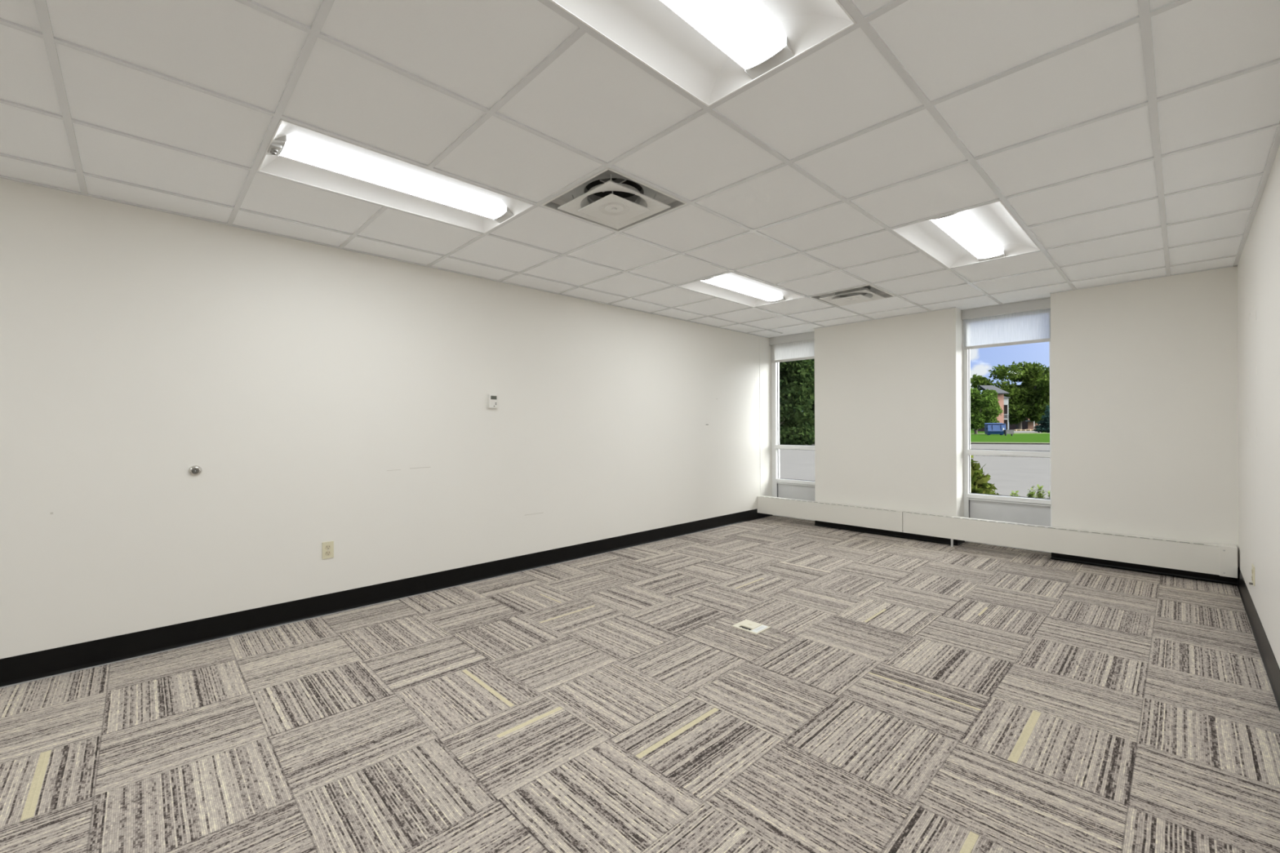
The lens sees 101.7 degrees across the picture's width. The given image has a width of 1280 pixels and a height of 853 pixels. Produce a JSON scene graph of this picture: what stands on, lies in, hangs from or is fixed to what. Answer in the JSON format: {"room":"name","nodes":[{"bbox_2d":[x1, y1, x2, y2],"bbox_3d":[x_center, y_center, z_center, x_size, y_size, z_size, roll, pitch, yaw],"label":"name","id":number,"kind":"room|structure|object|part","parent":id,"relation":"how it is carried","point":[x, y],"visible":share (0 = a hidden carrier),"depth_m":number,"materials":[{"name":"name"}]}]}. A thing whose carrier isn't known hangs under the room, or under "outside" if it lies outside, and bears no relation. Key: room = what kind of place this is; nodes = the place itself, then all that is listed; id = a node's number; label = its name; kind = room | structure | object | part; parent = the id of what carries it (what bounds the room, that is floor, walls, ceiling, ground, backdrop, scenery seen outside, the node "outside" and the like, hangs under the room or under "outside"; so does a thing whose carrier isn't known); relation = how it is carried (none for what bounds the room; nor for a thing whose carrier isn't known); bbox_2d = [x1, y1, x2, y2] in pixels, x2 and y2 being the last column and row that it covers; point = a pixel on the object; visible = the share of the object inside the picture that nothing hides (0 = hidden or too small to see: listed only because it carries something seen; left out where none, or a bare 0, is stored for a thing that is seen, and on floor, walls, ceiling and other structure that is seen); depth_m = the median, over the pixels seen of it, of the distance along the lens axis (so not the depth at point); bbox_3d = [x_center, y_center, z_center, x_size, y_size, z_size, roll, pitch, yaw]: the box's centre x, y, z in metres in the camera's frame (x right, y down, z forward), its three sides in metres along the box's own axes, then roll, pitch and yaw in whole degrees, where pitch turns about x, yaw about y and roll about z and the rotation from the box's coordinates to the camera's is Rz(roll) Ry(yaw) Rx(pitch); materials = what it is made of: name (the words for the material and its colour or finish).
{"room":"empty office room","nodes":[
{"label":"empty office room","id":0,"kind":"room"},
{"bbox_2d":[0,177,772,658],"bbox_3d":[-1.985,-0.152,3.822,10.930,3.080,0.121,0,0,-44],"label":"wall","id":1,"kind":"structure","parent":0,"point":[318,394],"depth_m":3.45,"materials":[{"name":"paint"}]},
{"bbox_2d":[188,465,201,475],"bbox_3d":[-2.639,0.263,3.093,0.062,0.062,0.022,0,0,-44],"label":"door stop","id":2,"kind":"object","parent":1,"relation":"attached to","point":[195,470],"visible":1,"depth_m":3.09,"materials":[{"name":"silver metal"}]},
{"bbox_2d":[322,541,333,559],"bbox_3d":[-2.142,0.848,3.578,0.070,0.115,0.009,0,0,-44],"label":"wall outlet","id":3,"kind":"object","parent":1,"relation":"attached to","point":[327,547],"visible":1,"depth_m":3.58,"materials":[{"name":"beige plastic"}]},
{"bbox_2d":[324,550,330,555],"bbox_3d":[-2.140,0.869,3.576,0.034,0.034,0.004,0,0,-44],"label":"receptacle","id":4,"kind":"object","parent":3,"relation":"attached to","point":[327,553],"depth_m":3.57,"materials":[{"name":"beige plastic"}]},
{"bbox_2d":[324,544,330,549],"bbox_3d":[-2.140,0.828,3.576,0.034,0.034,0.004,0,0,-44],"label":"receptacle","id":5,"kind":"object","parent":3,"relation":"attached to","point":[326,546],"depth_m":3.57,"materials":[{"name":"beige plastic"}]},
{"bbox_2d":[0,508,773,688],"bbox_3d":[-1.946,1.218,3.762,10.655,0.138,0.012,0,0,-44],"label":"baseboard","id":6,"kind":"structure","parent":1,"relation":"attached to","point":[42,664],"depth_m":3.44,"materials":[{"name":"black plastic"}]},
{"bbox_2d":[486,393,497,408],"bbox_3d":[-1.251,-0.215,4.424,0.096,0.128,0.032,0,0,-44],"label":"thermostat","id":7,"kind":"object","parent":1,"relation":"attached to","point":[491,398],"visible":1,"depth_m":4.41,"materials":[{"name":"white plastic"}]},
{"bbox_2d":[759,336,760,495],"bbox_3d":[1.670,-0.061,7.252,0.005,2.389,0.003,0,0,-44],"label":"trim","id":8,"kind":"structure","parent":1,"relation":"attached to","point":[759,336],"depth_m":7.25,"materials":[{"name":"paint"}]},
{"bbox_2d":[286,131,506,210],"bbox_3d":[-1.170,-1.290,2.675,1.084,0.056,0.002,0,0,-44],"label":"bulb","id":9,"kind":"object","parent":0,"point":[300,140],"depth_m":2.61,"materials":[{"name":"white plastic"}]},
{"bbox_2d":[0,515,1279,852],"bbox_3d":[-0.449,1.310,2.173,10.850,0.060,4.619,0,0,-44],"label":"floor","id":10,"kind":"structure","parent":0,"point":[899,695],"depth_m":2.26,"materials":[{"name":"carpet"}]},
{"bbox_2d":[732,619,770,634],"bbox_3d":[0.707,1.271,3.312,0.156,0.009,0.184,0,0,-44],"label":"floor outlet","id":11,"kind":"object","parent":10,"relation":"on","point":[747,625],"visible":1,"depth_m":3.30,"materials":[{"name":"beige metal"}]},
{"bbox_3d":[0.705,1.269,3.343,0.092,0.002,0.114,0,0,-44],"label":"lid","id":12,"kind":"part","parent":11,"relation":"part of","materials":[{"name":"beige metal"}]},
{"bbox_3d":[0.751,1.268,3.268,0.130,0.002,0.040,0,0,-44],"label":"lid","id":13,"kind":"part","parent":11,"relation":"part of","materials":[{"name":"metal"}]},
{"bbox_2d":[0,0,1279,337],"bbox_3d":[-0.443,-1.473,2.192,10.860,0.451,4.579,0,0,-44],"label":"ceiling","id":14,"kind":"structure","parent":0,"point":[1130,140],"depth_m":2.23,"materials":[{"name":"tile"}]},
{"bbox_2d":[257,119,534,233],"bbox_3d":[-1.228,-1.294,2.735,1.198,0.127,0.589,0,0,-44],"label":"ceiling light","id":15,"kind":"object","parent":14,"relation":"attached to","point":[295,153],"visible":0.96,"depth_m":2.69,"materials":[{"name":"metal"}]},
{"bbox_2d":[540,167,687,231],"bbox_3d":[-0.146,-1.362,2.929,0.588,0.296,0.588,0,0,-44],"label":"ceiling vent","id":16,"kind":"object","parent":14,"relation":"in","point":[611,199],"visible":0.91,"depth_m":2.94,"materials":[{"name":"metal"}]},
{"bbox_3d":[-0.146,-1.224,2.929,0.288,0.020,0.288,0,0,-44],"label":"plate","id":17,"kind":"part","parent":16,"relation":"part of","materials":[{"name":"metal"}]},
{"bbox_2d":[549,0,856,106],"bbox_3d":[0.040,-1.307,1.417,1.198,0.113,0.589,0,0,-44],"label":"ceiling light","id":18,"kind":"object","parent":14,"relation":"attached to","point":[710,50],"visible":0.98,"depth_m":1.69,"materials":[{"name":"metal"}]},
{"bbox_2d":[677,271,804,306],"bbox_3d":[0.969,-1.309,4.848,1.198,0.113,0.589,0,0,-44],"label":"ceiling light","id":19,"kind":"object","parent":14,"relation":"attached to","point":[732,286],"visible":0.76,"depth_m":4.91,"materials":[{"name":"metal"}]},
{"bbox_2d":[809,284,894,306],"bbox_3d":[2.051,-1.370,5.042,0.588,0.296,0.588,0,0,-44],"label":"ceiling vent","id":20,"kind":"object","parent":14,"relation":"in","point":[865,293],"visible":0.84,"depth_m":5.06,"materials":[{"name":"metal"}]},
{"bbox_3d":[2.051,-1.232,5.042,0.288,0.020,0.288,0,0,-44],"label":"plate","id":21,"kind":"part","parent":20,"relation":"part of","materials":[{"name":"metal"}]},
{"bbox_2d":[891,200,1040,268],"bbox_3d":[2.237,-1.315,3.530,1.198,0.113,0.589,0,0,-44],"label":"ceiling light","id":22,"kind":"object","parent":14,"relation":"attached to","point":[987,232],"visible":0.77,"depth_m":3.54,"materials":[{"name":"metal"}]},
{"bbox_2d":[715,273,782,297],"bbox_3d":[1.027,-1.298,4.788,1.084,0.056,0.002,0,0,-44],"label":"bulb","id":23,"kind":"object","parent":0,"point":[727,277],"depth_m":4.78,"materials":[{"name":"white plastic"}]},
{"bbox_2d":[740,0,786,44],"bbox_3d":[0.097,-1.296,1.357,1.084,0.056,0.002,0,0,-44],"label":"bulb","id":24,"kind":"object","parent":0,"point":[761,12],"depth_m":1.65,"materials":[{"name":"white plastic"}]},
{"bbox_2d":[960,209,1004,253],"bbox_3d":[2.294,-1.304,3.470,1.084,0.056,0.002,0,0,-44],"label":"bulb","id":25,"kind":"object","parent":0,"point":[969,216],"depth_m":3.45,"materials":[{"name":"white plastic"}]},
{"bbox_2d":[814,266,1239,568],"bbox_3d":[3.366,-0.175,5.841,0.418,3.080,4.389,0,0,-44],"label":"wall","id":26,"kind":"structure","parent":0,"point":[1144,382],"depth_m":4.75,"materials":[{"name":"paint"}]},
{"bbox_2d":[768,332,814,363],"bbox_3d":[2.132,-1.081,7.151,0.055,0.351,0.789,0,0,-44],"label":"roller blind","id":27,"kind":"object","parent":26,"relation":"attached to","point":[797,347],"visible":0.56,"depth_m":7.18,"materials":[{"name":"white fabric"}]},
{"bbox_2d":[771,362,815,520],"bbox_3d":[2.177,0.041,7.188,0.135,2.460,0.797,0,0,-44],"label":"window","id":28,"kind":"structure","parent":26,"relation":"in","point":[797,489],"depth_m":7.40,"materials":[{"name":"white metal"}]},
{"bbox_3d":[2.213,0.998,7.198,0.045,0.427,0.677,0,0,-44],"label":"infill panel","id":29,"kind":"part","parent":28,"relation":"part of","materials":[{"name":"white metal"}]},
{"bbox_2d":[757,495,1239,584],"bbox_3d":[3.171,1.107,5.655,0.119,0.318,4.372,0,0,-44],"label":"baseboard heater","id":30,"kind":"object","parent":26,"relation":"attached to","point":[1220,559],"visible":1,"depth_m":5.00,"materials":[{"name":"metal"}]},
{"bbox_3d":[3.145,0.962,5.689,0.094,0.004,4.260,0,0,-44],"label":"shadow plate","id":31,"kind":"part","parent":30,"relation":"part of","materials":[{"name":"white metal"}]},
{"bbox_2d":[963,320,1051,553],"bbox_3d":[3.846,0.033,5.452,0.135,2.460,0.799,0,0,-44],"label":"window","id":32,"kind":"structure","parent":26,"relation":"in","point":[1018,509],"depth_m":5.51,"materials":[{"name":"white metal"}]},
{"bbox_2d":[961,297,1050,349],"bbox_3d":[3.802,-1.053,5.415,0.055,0.424,0.791,0,0,-44],"label":"roller blind","id":33,"kind":"object","parent":32,"relation":"attached to","point":[1026,322],"visible":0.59,"depth_m":5.40,"materials":[{"name":"fabric"}]},
{"bbox_3d":[3.872,0.990,5.473,0.045,0.427,0.709,0,0,-44],"label":"infill panel","id":34,"kind":"part","parent":32,"relation":"part of","materials":[{"name":"white metal"}]},
{"bbox_2d":[814,520,1238,585],"bbox_3d":[3.581,1.195,5.503,0.274,0.138,3.594,0,0,-44],"label":"baseboard","id":35,"kind":"structure","parent":26,"relation":"attached to","point":[1090,561],"depth_m":4.75,"materials":[{"name":"black plastic"}]},
{"bbox_2d":[1237,145,1279,668],"bbox_3d":[1.133,-0.168,0.580,10.930,3.080,0.121,0,0,-44],"label":"wall","id":36,"kind":"structure","parent":0,"point":[1259,264],"depth_m":2.88,"materials":[{"name":"paint"}]},
{"bbox_2d":[1248,564,1254,586],"bbox_3d":[3.818,0.926,3.253,0.115,0.120,0.020,0,0,-44],"label":"wall outlet","id":37,"kind":"object","parent":36,"relation":"attached to","point":[1252,565],"visible":1,"depth_m":3.24,"materials":[{"name":"beige plastic"}]},
{"bbox_3d":[3.822,0.924,3.248,0.115,0.115,0.006,0,0,-44],"label":"plate","id":38,"kind":"part","parent":37,"relation":"part of","materials":[{"name":"beige plastic"}]},
{"bbox_2d":[1236,566,1279,711],"bbox_3d":[0.986,1.198,0.524,10.393,0.150,0.012,0,0,-44],"label":"baseboard","id":39,"kind":"structure","parent":36,"relation":"attached to","point":[1272,668],"depth_m":2.89,"materials":[{"name":"black plastic"}]},
{"label":"outside","id":40,"kind":"structure","parent":0,"visible":0},
{"bbox_2d":[970,429,1049,442],"bbox_3d":[53.788,1.114,108.126,185.037,0.050,169.322,0,0,-44],"label":"lawn","id":41,"kind":"structure","parent":40,"point":[1017,437],"depth_m":51.68,"materials":[{"name":"green plant"}]},
{"bbox_2d":[806,359,814,413],"bbox_3d":[18.130,-5.824,48.973,7.286,15.266,6.935,0,0,-20],"label":"evergreen tree","id":42,"kind":"object","parent":41,"relation":"on","point":[812,405],"visible":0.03,"depth_m":48.92,"materials":[{"name":"green plant"}]},
{"bbox_2d":[969,386,1003,434],"bbox_3d":[49.170,-2.280,76.227,6.616,6.965,6.332,0,0,-44],"label":"tree","id":43,"kind":"object","parent":41,"relation":"on","point":[980,403],"visible":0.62,"depth_m":74.81,"materials":[{"name":"green plant"}]},
{"bbox_2d":[981,388,1001,427],"bbox_3d":[57.492,-2.562,85.933,3.336,7.467,3.670,0,0,-44],"label":"tree","id":44,"kind":"object","parent":41,"relation":"on","point":[995,393],"visible":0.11,"depth_m":85.02,"materials":[{"name":"green plant"}]},
{"bbox_2d":[973,385,1009,431],"bbox_3d":[71.735,-3.724,107.002,4.744,9.488,8.000,0,0,0],"label":"apartment building","id":45,"kind":"structure","parent":41,"relation":"on","point":[1003,402],"depth_m":104.49,"materials":[{"name":"brick"}]},
{"bbox_2d":[984,422,1005,435],"bbox_3d":[45.628,0.328,66.963,2.120,1.550,1.720,0,0,20],"label":"dumpster","id":46,"kind":"object","parent":41,"relation":"on","point":[989,428],"visible":0.9,"depth_m":66.42,"materials":[{"name":"blue metal"}]},
{"bbox_2d":[1003,429,1013,435],"bbox_3d":[43.871,0.748,62.000,0.980,0.720,0.440,0,0,0],"label":"utility box","id":47,"kind":"object","parent":41,"relation":"on","point":[1006,432],"visible":1,"depth_m":61.80,"materials":[{"name":"grey metal"}]},
{"bbox_2d":[969,361,1049,429],"bbox_3d":[88.725,-7.280,121.641,16.610,16.667,20.072,0,0,-44],"label":"tree","id":48,"kind":"object","parent":41,"relation":"on","point":[1024,402],"visible":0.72,"depth_m":119.07,"materials":[{"name":"green plant"}]},
{"bbox_2d":[970,442,1049,443],"bbox_3d":[24.520,1.195,38.964,120.001,0.050,0.400,0,0,23],"label":"kerb","id":49,"kind":"object","parent":41,"relation":"on","point":[971,442],"depth_m":37.77,"materials":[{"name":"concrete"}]},
{"bbox_2d":[1008,417,1043,429],"bbox_3d":[95.999,-2.224,128.401,4.871,6.298,9.200,0,0,0],"label":"brick building","id":50,"kind":"structure","parent":41,"relation":"on","point":[1026,424],"depth_m":126.97,"materials":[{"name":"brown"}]},
{"bbox_2d":[1032,404,1049,432],"bbox_3d":[65.795,-1.184,83.998,3.643,4.635,4.055,0,0,-44],"label":"spruce tree","id":51,"kind":"object","parent":41,"relation":"on","point":[1046,427],"visible":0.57,"depth_m":83.90,"materials":[{"name":"green plant"}]},
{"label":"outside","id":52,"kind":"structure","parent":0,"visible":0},
{"bbox_2d":[1013,431,1040,432],"bbox_3d":[71.939,0.979,97.324,31.135,0.050,8.521,0,0,-44],"label":"parking lot","id":53,"kind":"structure","parent":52,"point":[1014,431],"depth_m":89.58,"materials":[{"name":"grey asphalt"}]},
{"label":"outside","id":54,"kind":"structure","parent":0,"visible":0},
{"bbox_2d":[970,432,1049,434],"bbox_3d":[62.257,1.043,81.406,79.920,0.050,45.300,0,0,-44],"label":"footpath","id":55,"kind":"structure","parent":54,"point":[1023,433],"depth_m":81.20,"materials":[{"name":"concrete"}]},
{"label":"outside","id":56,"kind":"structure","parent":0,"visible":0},
{"bbox_2d":[779,443,1049,498],"bbox_3d":[67.529,1.157,94.472,214.940,0.050,200.000,0,0,-44],"label":"road","id":57,"kind":"structure","parent":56,"point":[1008,473],"depth_m":17.09,"materials":[{"name":"grey asphalt"}]},
{"bbox_2d":[779,358,814,444],"bbox_3d":[11.341,-6.369,40.951,7.913,16.470,8.008,0,0,28],"label":"evergreen tree","id":58,"kind":"object","parent":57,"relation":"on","point":[797,426],"visible":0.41,"depth_m":39.04,"materials":[{"name":"green plant"}]},
{"bbox_2d":[970,455,1002,495],"bbox_3d":[4.504,0.842,7.818,1.243,1.282,1.726,0,0,-44],"label":"shrub","id":59,"kind":"object","parent":57,"relation":"on","point":[979,482],"visible":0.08,"depth_m":7.37,"materials":[{"name":"green plant"}]},
{"bbox_2d":[1009,490,1019,496],"bbox_3d":[4.662,1.080,6.463,0.139,0.562,0.138,0,0,-16],"label":"leafy plant","id":60,"kind":"object","parent":57,"relation":"on","point":[1016,491],"visible":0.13,"depth_m":6.49,"materials":[{"name":"green plant"}]},
{"bbox_2d":[1026,485,1037,497],"bbox_3d":[4.903,1.049,6.516,0.123,0.620,0.138,0,0,-1],"label":"leafy plant","id":61,"kind":"object","parent":57,"relation":"on","point":[1030,494],"visible":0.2,"depth_m":6.52,"materials":[{"name":"green plant"}]},
{"bbox_2d":[1035,484,1045,497],"bbox_3d":[4.828,1.030,6.278,0.152,0.658,0.123,0,0,-44],"label":"leafy plant","id":62,"kind":"object","parent":57,"relation":"on","point":[1039,495],"visible":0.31,"depth_m":6.26,"materials":[{"name":"green plant"}]}
]}

